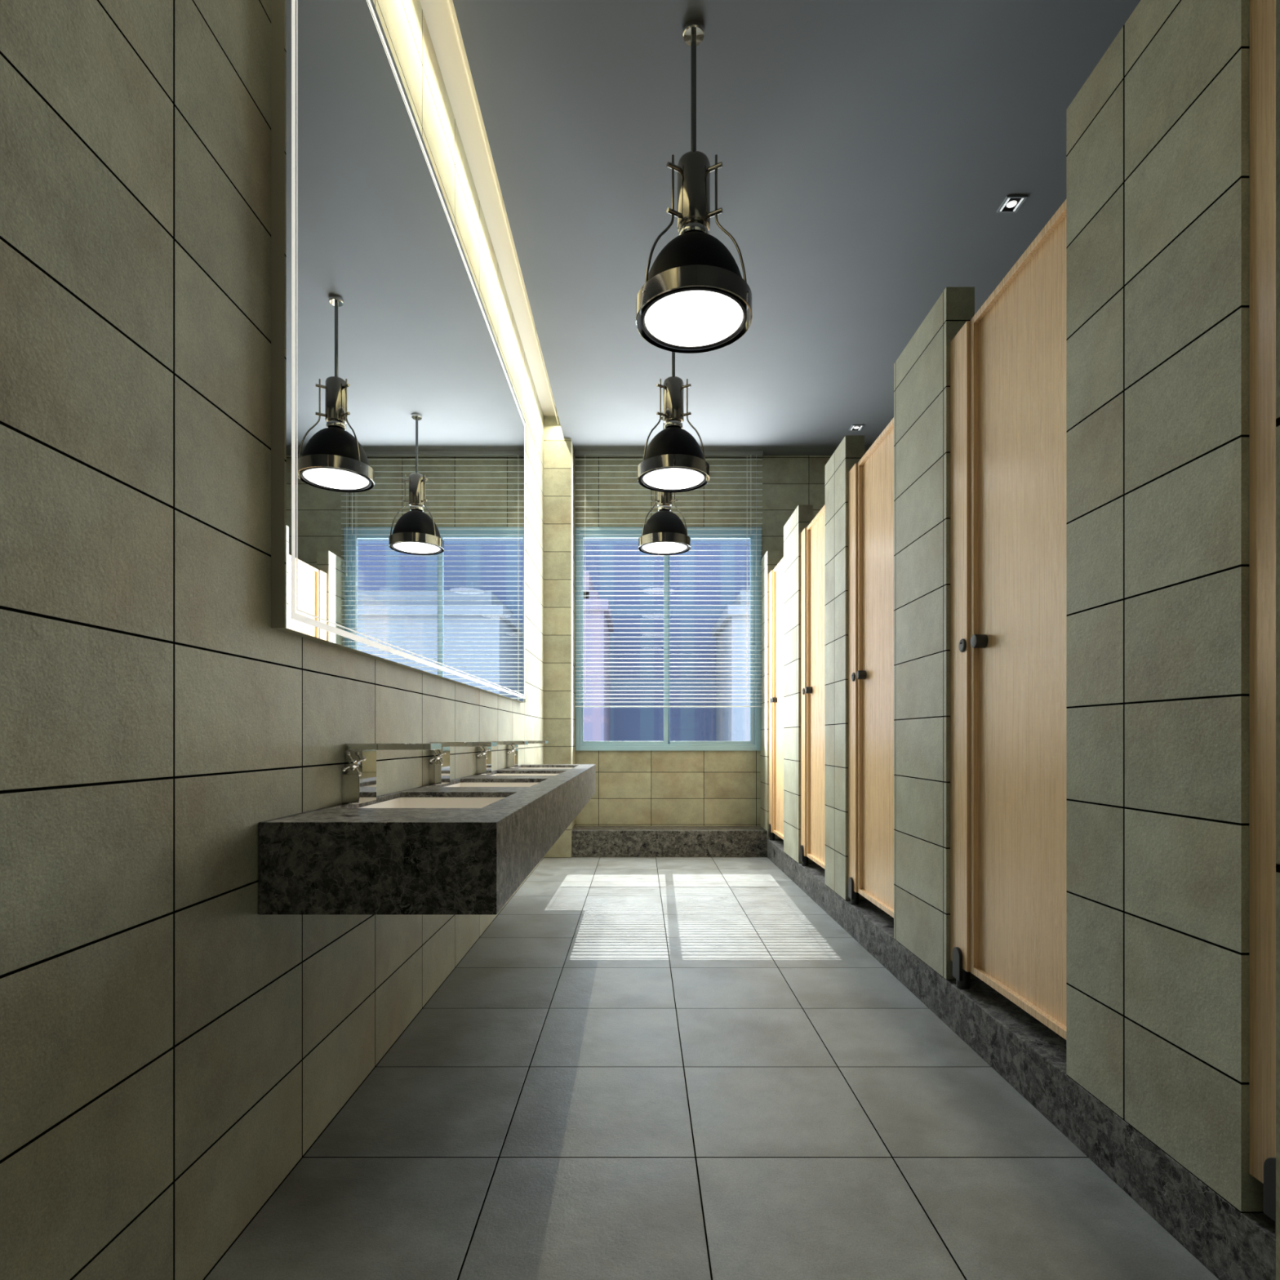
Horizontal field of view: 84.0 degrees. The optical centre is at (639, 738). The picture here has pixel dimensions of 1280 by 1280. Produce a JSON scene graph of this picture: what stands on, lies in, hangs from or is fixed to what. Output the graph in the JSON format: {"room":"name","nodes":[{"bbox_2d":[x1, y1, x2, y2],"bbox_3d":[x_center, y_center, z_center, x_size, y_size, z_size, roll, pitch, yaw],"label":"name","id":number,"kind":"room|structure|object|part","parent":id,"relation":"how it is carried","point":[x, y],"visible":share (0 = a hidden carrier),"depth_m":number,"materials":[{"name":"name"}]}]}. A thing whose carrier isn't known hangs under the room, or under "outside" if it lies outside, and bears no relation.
{"room":"public restroom","nodes":[
{"label":"public restroom","id":0,"kind":"room"},
{"bbox_2d":[0,0,543,1279],"bbox_3d":[-0.933,-0.935,2.525,0.150,4.000,8.950,0,0,0],"label":"wall","id":1,"kind":"structure","parent":0,"point":[171,1049],"depth_m":1.27,"materials":[{"name":"tile"}]},
{"bbox_2d":[271,0,525,702],"bbox_3d":[-0.841,-1.266,3.385,0.036,2.018,3.459,0,0,0],"label":"wall mirror","id":2,"kind":"object","parent":1,"relation":"attached to","point":[398,423],"visible":1,"depth_m":2.22,"materials":[{"name":"beige mirror"}]},
{"bbox_2d":[258,764,595,915],"bbox_3d":[-0.589,0.292,3.380,0.535,0.208,3.567,0,0,0],"label":"countertop","id":3,"kind":"structure","parent":1,"relation":"attached to","point":[341,859],"depth_m":1.60,"materials":[{"name":"stone"}]},
{"bbox_2d":[341,743,441,804],"bbox_3d":[-0.733,0.102,2.100,0.250,0.173,0.156,0,0,0],"label":"faucet","id":4,"kind":"object","parent":3,"relation":"on","point":[358,781],"visible":1,"depth_m":2.07,"materials":[{"name":"silver metal"}]},
{"bbox_3d":[-0.819,0.073,2.044,0.026,0.026,0.044,0,0,0],"label":"handle","id":5,"kind":"part","parent":4,"relation":"part of","materials":[{"name":"silver metal"}]},
{"bbox_3d":[-0.733,0.024,2.122,0.250,0.018,0.112,0,0,0],"label":"spout","id":6,"kind":"part","parent":4,"relation":"part of","materials":[{"name":"silver metal"}]},
{"bbox_2d":[358,797,504,808],"bbox_3d":[-0.634,0.274,2.205,0.432,0.135,0.594,0,0,0],"label":"sink basin","id":7,"kind":"object","parent":3,"relation":"in","point":[399,802],"visible":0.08,"depth_m":2.49,"materials":[{"name":"white ceramic"}]},
{"bbox_2d":[428,742,497,784],"bbox_3d":[-0.733,0.102,2.942,0.250,0.173,0.156,0,0,0],"label":"faucet","id":8,"kind":"object","parent":3,"relation":"on","point":[439,766],"visible":0.85,"depth_m":2.91,"materials":[{"name":"silver metal"}]},
{"bbox_3d":[-0.819,0.073,2.886,0.026,0.026,0.044,0,0,0],"label":"handle","id":9,"kind":"part","parent":8,"relation":"part of","materials":[{"name":"silver metal"}]},
{"bbox_3d":[-0.733,0.024,2.964,0.250,0.018,0.112,0,0,0],"label":"spout","id":10,"kind":"part","parent":8,"relation":"part of","materials":[{"name":"silver metal"}]},
{"bbox_2d":[444,782,539,786],"bbox_3d":[-0.634,0.274,3.045,0.432,0.135,0.594,0,0,0],"label":"sink basin","id":11,"kind":"object","parent":3,"relation":"in","point":[462,784],"visible":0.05,"depth_m":3.33,"materials":[{"name":"white ceramic"}]},
{"bbox_2d":[476,741,528,773],"bbox_3d":[-0.733,0.102,3.784,0.250,0.173,0.156,0,0,0],"label":"faucet","id":12,"kind":"object","parent":3,"relation":"on","point":[484,753],"visible":0.89,"depth_m":3.75,"materials":[{"name":"silver metal"}]},
{"bbox_3d":[-0.819,0.073,3.728,0.026,0.026,0.044,0,0,0],"label":"handle","id":13,"kind":"part","parent":12,"relation":"part of","materials":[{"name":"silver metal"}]},
{"bbox_3d":[-0.733,0.024,3.806,0.250,0.018,0.112,0,0,0],"label":"spout","id":14,"kind":"part","parent":12,"relation":"part of","materials":[{"name":"silver metal"}]},
{"bbox_2d":[490,773,558,775],"bbox_3d":[-0.634,0.274,3.885,0.432,0.135,0.594,0,0,0],"label":"sink basin","id":15,"kind":"object","parent":3,"relation":"in","point":[494,774],"visible":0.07,"depth_m":4.17,"materials":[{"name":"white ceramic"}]},
{"bbox_2d":[506,740,547,767],"bbox_3d":[-0.733,0.102,4.626,0.250,0.173,0.156,0,0,0],"label":"faucet","id":16,"kind":"object","parent":3,"relation":"on","point":[512,756],"visible":0.93,"depth_m":4.59,"materials":[{"name":"silver metal"}]},
{"bbox_3d":[-0.733,0.024,4.648,0.250,0.018,0.112,0,0,0],"label":"spout","id":17,"kind":"part","parent":16,"relation":"part of","materials":[{"name":"silver metal"}]},
{"bbox_2d":[520,767,573,768],"bbox_3d":[-0.634,0.274,4.725,0.432,0.135,0.594,0,0,0],"label":"sink basin","id":18,"kind":"object","parent":3,"relation":"in","point":[521,767],"visible":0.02,"depth_m":5.01,"materials":[{"name":"white ceramic"}]},
{"bbox_2d":[419,0,558,416],"bbox_3d":[-0.804,-2.826,3.880,0.408,0.197,5.800,0,0,0],"label":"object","id":19,"kind":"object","parent":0,"point":[437,14],"depth_m":3.59,"materials":[{"name":"beige paint"}]},
{"bbox_2d":[446,0,558,424],"bbox_3d":[-0.728,-2.833,3.760,0.007,0.084,5.120,0,0,0],"label":"light","id":20,"kind":"object","parent":19,"relation":"attached to","point":[448,1],"visible":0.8,"depth_m":3.52,"materials":[{"name":"beige paint"}]},
{"bbox_2d":[543,416,575,857],"bbox_3d":[-0.736,-0.905,6.537,0.245,3.940,0.385,0,0,0],"label":"wall","id":21,"kind":"structure","parent":0,"point":[559,461],"depth_m":6.34,"materials":[{"name":"tile"}]},
{"bbox_2d":[575,455,831,826],"bbox_3d":[0.921,-0.806,6.805,3.558,3.743,0.150,0,0,0],"label":"wall","id":22,"kind":"structure","parent":0,"point":[633,788],"depth_m":6.73,"materials":[{"name":"tile"}]},
{"bbox_2d":[575,527,761,751],"bbox_3d":[0.268,-0.940,6.769,1.756,2.111,0.122,0,0,0],"label":"window","id":23,"kind":"structure","parent":22,"relation":"in","point":[754,744],"depth_m":6.72,"materials":[{"name":"blue metal"}]},
{"bbox_3d":[-0.143,-0.940,6.758,0.810,1.987,0.045,0,0,0],"label":"sash","id":24,"kind":"part","parent":23,"relation":"part of","materials":[{"name":"blue metal"}]},
{"bbox_2d":[574,450,763,706],"bbox_3d":[0.269,-1.485,6.640,1.753,2.386,0.056,0,0,0],"label":"blind","id":25,"kind":"object","parent":23,"relation":"attached to","point":[750,454],"visible":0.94,"depth_m":6.63,"materials":[{"name":"grey plastic"}]},
{"bbox_3d":[0.267,-0.297,6.640,1.750,0.011,0.028,0,0,0],"label":"rail","id":26,"kind":"part","parent":25,"relation":"part of","materials":[{"name":"white"}]},
{"bbox_3d":[1.083,-2.074,6.618,0.006,1.128,0.006,0,0,0],"label":"pull cord","id":27,"kind":"part","parent":25,"relation":"part of","materials":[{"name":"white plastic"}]},
{"bbox_3d":[0.667,-0.940,6.781,0.834,1.987,0.058,0,0,0],"label":"sash","id":28,"kind":"part","parent":23,"relation":"part of","materials":[{"name":"glass"}]},
{"bbox_2d":[571,826,767,857],"bbox_3d":[0.263,0.947,6.555,1.754,0.236,0.350,0,0,0],"label":"trim","id":29,"kind":"structure","parent":22,"relation":"attached to","point":[586,841],"depth_m":6.38,"materials":[{"name":"stone"}]},
{"bbox_2d":[204,857,1219,1279],"bbox_3d":[0.921,1.125,2.525,3.858,0.120,8.950,0,0,0],"label":"floor","id":30,"kind":"structure","parent":0,"point":[640,1068],"depth_m":1.95,"materials":[{"name":"tile"}]},
{"bbox_2d":[760,551,778,839],"bbox_3d":[1.193,-0.390,6.548,0.106,2.580,0.364,0,0,0],"label":"wall pier","id":31,"kind":"object","parent":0,"point":[770,560],"visible":0.57,"depth_m":6.47,"materials":[{"name":"tile"}]},
{"bbox_2d":[768,569,774,840],"bbox_3d":[1.168,-0.288,6.298,0.050,2.376,0.135,0,0,0],"label":"panel","id":32,"kind":"object","parent":31,"relation":"attached to","point":[771,834],"visible":0.93,"depth_m":6.27,"materials":[{"name":"brown wood"}]},
{"bbox_3d":[1.170,0.863,6.293,0.046,0.074,0.046,0,0,0],"label":"foot post","id":33,"kind":"part","parent":32,"relation":"part of","materials":[{"name":"black plastic"}]},
{"bbox_2d":[452,0,1140,455],"bbox_3d":[0.921,-2.703,2.525,3.858,0.050,8.950,0,0,0],"label":"ceiling","id":34,"kind":"structure","parent":0,"point":[869,152],"depth_m":3.35,"materials":[{"name":"paint"}]},
{"bbox_2d":[638,416,690,555],"bbox_3d":[0.203,-2.126,5.896,0.438,1.105,0.441,0,0,0],"label":"pendant lamp","id":35,"kind":"object","parent":34,"relation":"hanging from","point":[664,533],"visible":0.81,"depth_m":5.79,"materials":[{"name":"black metal"}]},
{"bbox_3d":[0.072,-1.901,5.820,0.126,0.532,0.010,0,0,-30],"label":"bracket rod","id":36,"kind":"part","parent":35,"relation":"part of","materials":[{"name":"silver metal"}]},
{"bbox_2d":[642,542,686,553],"bbox_3d":[0.203,-1.589,5.895,0.370,0.027,0.370,0,0,0],"label":"diffuser","id":37,"kind":"object","parent":35,"relation":"attached to","point":[647,547],"depth_m":5.88,"materials":[{"name":"white glass"}]},
{"bbox_3d":[0.334,-1.901,5.820,0.126,0.532,0.010,0,0,30],"label":"bracket rod","id":38,"kind":"part","parent":35,"relation":"part of","materials":[{"name":"silver metal"}]},
{"bbox_2d":[637,351,709,492],"bbox_3d":[0.204,-2.126,4.337,0.438,1.105,0.441,0,0,0],"label":"pendant lamp","id":39,"kind":"object","parent":34,"relation":"hanging from","point":[673,460],"visible":0.98,"depth_m":4.26,"materials":[{"name":"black metal"}]},
{"bbox_3d":[0.073,-1.901,4.260,0.126,0.532,0.010,0,0,-30],"label":"bracket rod","id":40,"kind":"part","parent":39,"relation":"part of","materials":[{"name":"silver metal"}]},
{"bbox_3d":[0.204,-2.414,4.335,0.021,0.479,0.021,0,0,0],"label":"rod","id":41,"kind":"part","parent":39,"relation":"part of","materials":[{"name":"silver metal"}]},
{"bbox_2d":[643,468,703,489],"bbox_3d":[0.204,-1.589,4.335,0.370,0.027,0.370,0,0,0],"label":"diffuser","id":42,"kind":"object","parent":39,"relation":"attached to","point":[653,478],"depth_m":4.32,"materials":[{"name":"white glass"}]},
{"bbox_3d":[0.335,-1.901,4.260,0.126,0.532,0.010,0,0,30],"label":"bracket rod","id":43,"kind":"part","parent":39,"relation":"part of","materials":[{"name":"silver metal"}]},
{"bbox_2d":[635,19,752,353],"bbox_3d":[0.203,-2.126,2.692,0.438,1.105,0.441,0,0,0],"label":"pendant lamp","id":44,"kind":"object","parent":34,"relation":"hanging from","point":[694,297],"visible":1,"depth_m":2.63,"materials":[{"name":"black metal"}]},
{"bbox_3d":[0.072,-1.901,2.615,0.126,0.532,0.010,0,0,-30],"label":"bracket rod","id":45,"kind":"part","parent":44,"relation":"part of","materials":[{"name":"silver metal"}]},
{"bbox_3d":[0.203,-2.414,2.690,0.021,0.479,0.021,0,0,0],"label":"rod","id":46,"kind":"part","parent":44,"relation":"part of","materials":[{"name":"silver metal"}]},
{"bbox_2d":[644,290,742,346],"bbox_3d":[0.203,-1.589,2.690,0.370,0.027,0.370,0,0,0],"label":"diffuser","id":47,"kind":"object","parent":44,"relation":"attached to","point":[673,318],"depth_m":2.67,"materials":[{"name":"white glass"}]},
{"bbox_3d":[0.334,-1.901,2.615,0.126,0.532,0.010,0,0,30],"label":"bracket rod","id":48,"kind":"part","parent":44,"relation":"part of","materials":[{"name":"silver metal"}]},
{"bbox_2d":[848,424,864,431],"bbox_3d":[1.863,-2.674,6.120,0.100,0.008,0.104,0,0,0],"label":"recessed light","id":49,"kind":"object","parent":34,"relation":"in","point":[854,427],"visible":1,"depth_m":6.12,"materials":[{"name":"white metal"}]},
{"bbox_2d":[996,195,1027,213],"bbox_3d":[1.861,-2.674,3.560,0.100,0.008,0.104,0,0,0],"label":"recessed light","id":50,"kind":"object","parent":34,"relation":"in","point":[1011,204],"visible":1,"depth_m":3.56,"materials":[{"name":"grey metal"}]},
{"bbox_3d":[1.861,-2.676,3.560,0.088,0.003,0.092,0,0,0],"label":"plate","id":51,"kind":"part","parent":50,"relation":"part of","materials":[{"name":"silver metal"}]},
{"bbox_2d":[783,504,813,863],"bbox_3d":[1.193,-0.390,5.380,0.106,2.580,0.529,0,0,0],"label":"wall pier","id":52,"kind":"object","parent":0,"point":[802,517],"visible":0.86,"depth_m":5.33,"materials":[{"name":"tile"}]},
{"bbox_2d":[771,556,783,839],"bbox_3d":[1.168,-0.325,5.927,0.048,2.301,0.604,0,0,0],"label":"door","id":53,"kind":"structure","parent":52,"relation":"attached to","point":[777,700],"depth_m":6.08,"materials":[{"name":"brown wood"}]},
{"bbox_3d":[1.164,-0.334,6.161,0.040,0.047,0.047,0,0,0],"label":"knob","id":54,"kind":"part","parent":53,"relation":"part of","materials":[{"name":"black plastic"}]},
{"bbox_3d":[1.187,-0.325,5.927,0.006,2.251,0.554,0,0,0],"label":"door panel","id":55,"kind":"part","parent":53,"relation":"part of","materials":[{"name":"brown wood"}]},
{"bbox_2d":[800,528,808,866],"bbox_3d":[1.168,-0.288,5.048,0.050,2.376,0.135,0,0,0],"label":"panel","id":56,"kind":"object","parent":52,"relation":"attached to","point":[803,858],"visible":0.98,"depth_m":5.02,"materials":[{"name":"brown wood"}]},
{"bbox_3d":[1.170,0.863,5.042,0.046,0.074,0.046,0,0,0],"label":"foot post","id":57,"kind":"part","parent":56,"relation":"part of","materials":[{"name":"black plastic"}]},
{"bbox_2d":[825,435,864,900],"bbox_3d":[1.193,-0.390,4.165,0.106,2.580,0.439,0,0,0],"label":"wall pier","id":58,"kind":"object","parent":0,"point":[851,450],"visible":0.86,"depth_m":4.11,"materials":[{"name":"tile"}]},
{"bbox_2d":[804,504,825,869],"bbox_3d":[1.168,-0.325,4.676,0.048,2.301,0.604,0,0,0],"label":"door","id":59,"kind":"structure","parent":58,"relation":"attached to","point":[815,689],"depth_m":4.76,"materials":[{"name":"brown wood"}]},
{"bbox_3d":[1.164,-0.334,4.910,0.040,0.047,0.047,0,0,0],"label":"knob","id":60,"kind":"part","parent":59,"relation":"part of","materials":[{"name":"black plastic"}]},
{"bbox_2d":[848,462,859,904],"bbox_3d":[1.168,-0.288,3.877,0.050,2.376,0.135,0,0,0],"label":"panel","id":61,"kind":"object","parent":58,"relation":"attached to","point":[853,894],"visible":0.98,"depth_m":3.85,"materials":[{"name":"brown wood"}]},
{"bbox_3d":[1.170,0.863,3.872,0.046,0.074,0.046,0,0,0],"label":"foot post","id":62,"kind":"part","parent":61,"relation":"part of","materials":[{"name":"black plastic"}]},
{"bbox_2d":[893,287,974,980],"bbox_3d":[1.193,-0.390,2.920,0.106,2.580,0.546,0,0,0],"label":"wall pier","id":63,"kind":"object","parent":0,"point":[922,371],"visible":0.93,"depth_m":2.86,"materials":[{"name":"tile"}]},
{"bbox_2d":[856,417,893,917],"bbox_3d":[1.168,-0.325,3.506,0.048,2.301,0.604,0,0,0],"label":"door","id":64,"kind":"structure","parent":63,"relation":"attached to","point":[875,673],"depth_m":3.56,"materials":[{"name":"brown wood"}]},
{"bbox_3d":[1.164,-0.334,3.740,0.040,0.047,0.047,0,0,0],"label":"knob","id":65,"kind":"part","parent":64,"relation":"part of","materials":[{"name":"black plastic"}]},
{"bbox_2d":[950,320,970,989],"bbox_3d":[1.168,-0.288,2.579,0.050,2.376,0.135,0,0,0],"label":"panel","id":66,"kind":"object","parent":63,"relation":"attached to","point":[960,345],"visible":1,"depth_m":2.56,"materials":[{"name":"brown wood"}]},
{"bbox_3d":[1.152,-0.332,2.541,0.006,0.048,0.048,0,0,0],"label":"lock plate","id":67,"kind":"part","parent":66,"relation":"part of","materials":[{"name":"black plastic"}]},
{"bbox_3d":[1.170,0.863,2.574,0.046,0.074,0.046,0,0,0],"label":"foot post","id":68,"kind":"part","parent":66,"relation":"part of","materials":[{"name":"black plastic"}]},
{"bbox_2d":[1066,0,1263,1213],"bbox_3d":[1.193,-0.390,1.625,0.106,2.580,0.552,0,0,0],"label":"wall pier","id":69,"kind":"object","parent":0,"point":[1157,134],"visible":0.91,"depth_m":1.55,"materials":[{"name":"tile"}]},
{"bbox_2d":[970,200,1066,1039],"bbox_3d":[1.168,-0.325,2.208,0.048,2.301,0.604,0,0,0],"label":"door","id":70,"kind":"structure","parent":69,"relation":"attached to","point":[1018,335],"depth_m":2.22,"materials":[{"name":"brown wood"}]},
{"bbox_3d":[1.144,-0.334,2.442,0.001,0.041,0.041,0,0,0],"label":"knob","id":71,"kind":"part","parent":70,"relation":"part of","materials":[{"name":"grey plastic"}]},
{"bbox_3d":[1.164,-0.334,2.442,0.040,0.047,0.047,0,0,0],"label":"knob","id":72,"kind":"part","parent":70,"relation":"part of","materials":[{"name":"black plastic"}]},
{"bbox_2d":[767,836,1275,1279],"bbox_3d":[1.919,0.983,3.565,1.561,0.165,6.330,0,0,0],"label":"trim","id":73,"kind":"structure","parent":69,"relation":"attached to","point":[1232,1244],"depth_m":1.94,"materials":[{"name":"stone"}]},
{"bbox_2d":[1249,0,1275,1235],"bbox_3d":[1.168,-0.288,1.281,0.050,2.376,0.135,0,0,0],"label":"panel","id":74,"kind":"object","parent":69,"relation":"attached to","point":[1262,12],"visible":0.79,"depth_m":1.32,"materials":[{"name":"brown wood"}]},
{"bbox_2d":[1275,0,1279,1279],"bbox_3d":[1.528,-0.806,0.279,2.345,3.743,0.237,0,0,0],"label":"wall","id":75,"kind":"structure","parent":0,"point":[1277,2],"depth_m":0.40,"materials":[{"name":"tile"}]},
{"label":"outside","id":76,"kind":"structure","parent":0,"visible":0},
{"bbox_2d":[583,538,750,741],"bbox_3d":[1.000,-3.860,34.000,34.300,15.850,8.300,0,0,0],"label":"sky","id":77,"kind":"structure","parent":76,"point":[626,723],"depth_m":30.00,"materials":[{"name":"blue"}]},
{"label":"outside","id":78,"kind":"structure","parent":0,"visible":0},
{"bbox_2d":[583,571,613,741],"bbox_3d":[-5.360,-0.835,26.500,8.580,9.800,5.300,0,0,0],"label":"building","id":79,"kind":"structure","parent":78,"point":[596,719],"depth_m":24.00,"materials":[{"name":"white"}]},
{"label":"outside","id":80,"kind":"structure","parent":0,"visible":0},
{"bbox_2d":[711,591,750,741],"bbox_3d":[6.050,-0.485,26.500,6.200,9.100,5.300,0,0,0],"label":"building","id":81,"kind":"structure","parent":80,"point":[732,723],"depth_m":24.00,"materials":[{"name":"white"}]}
]}

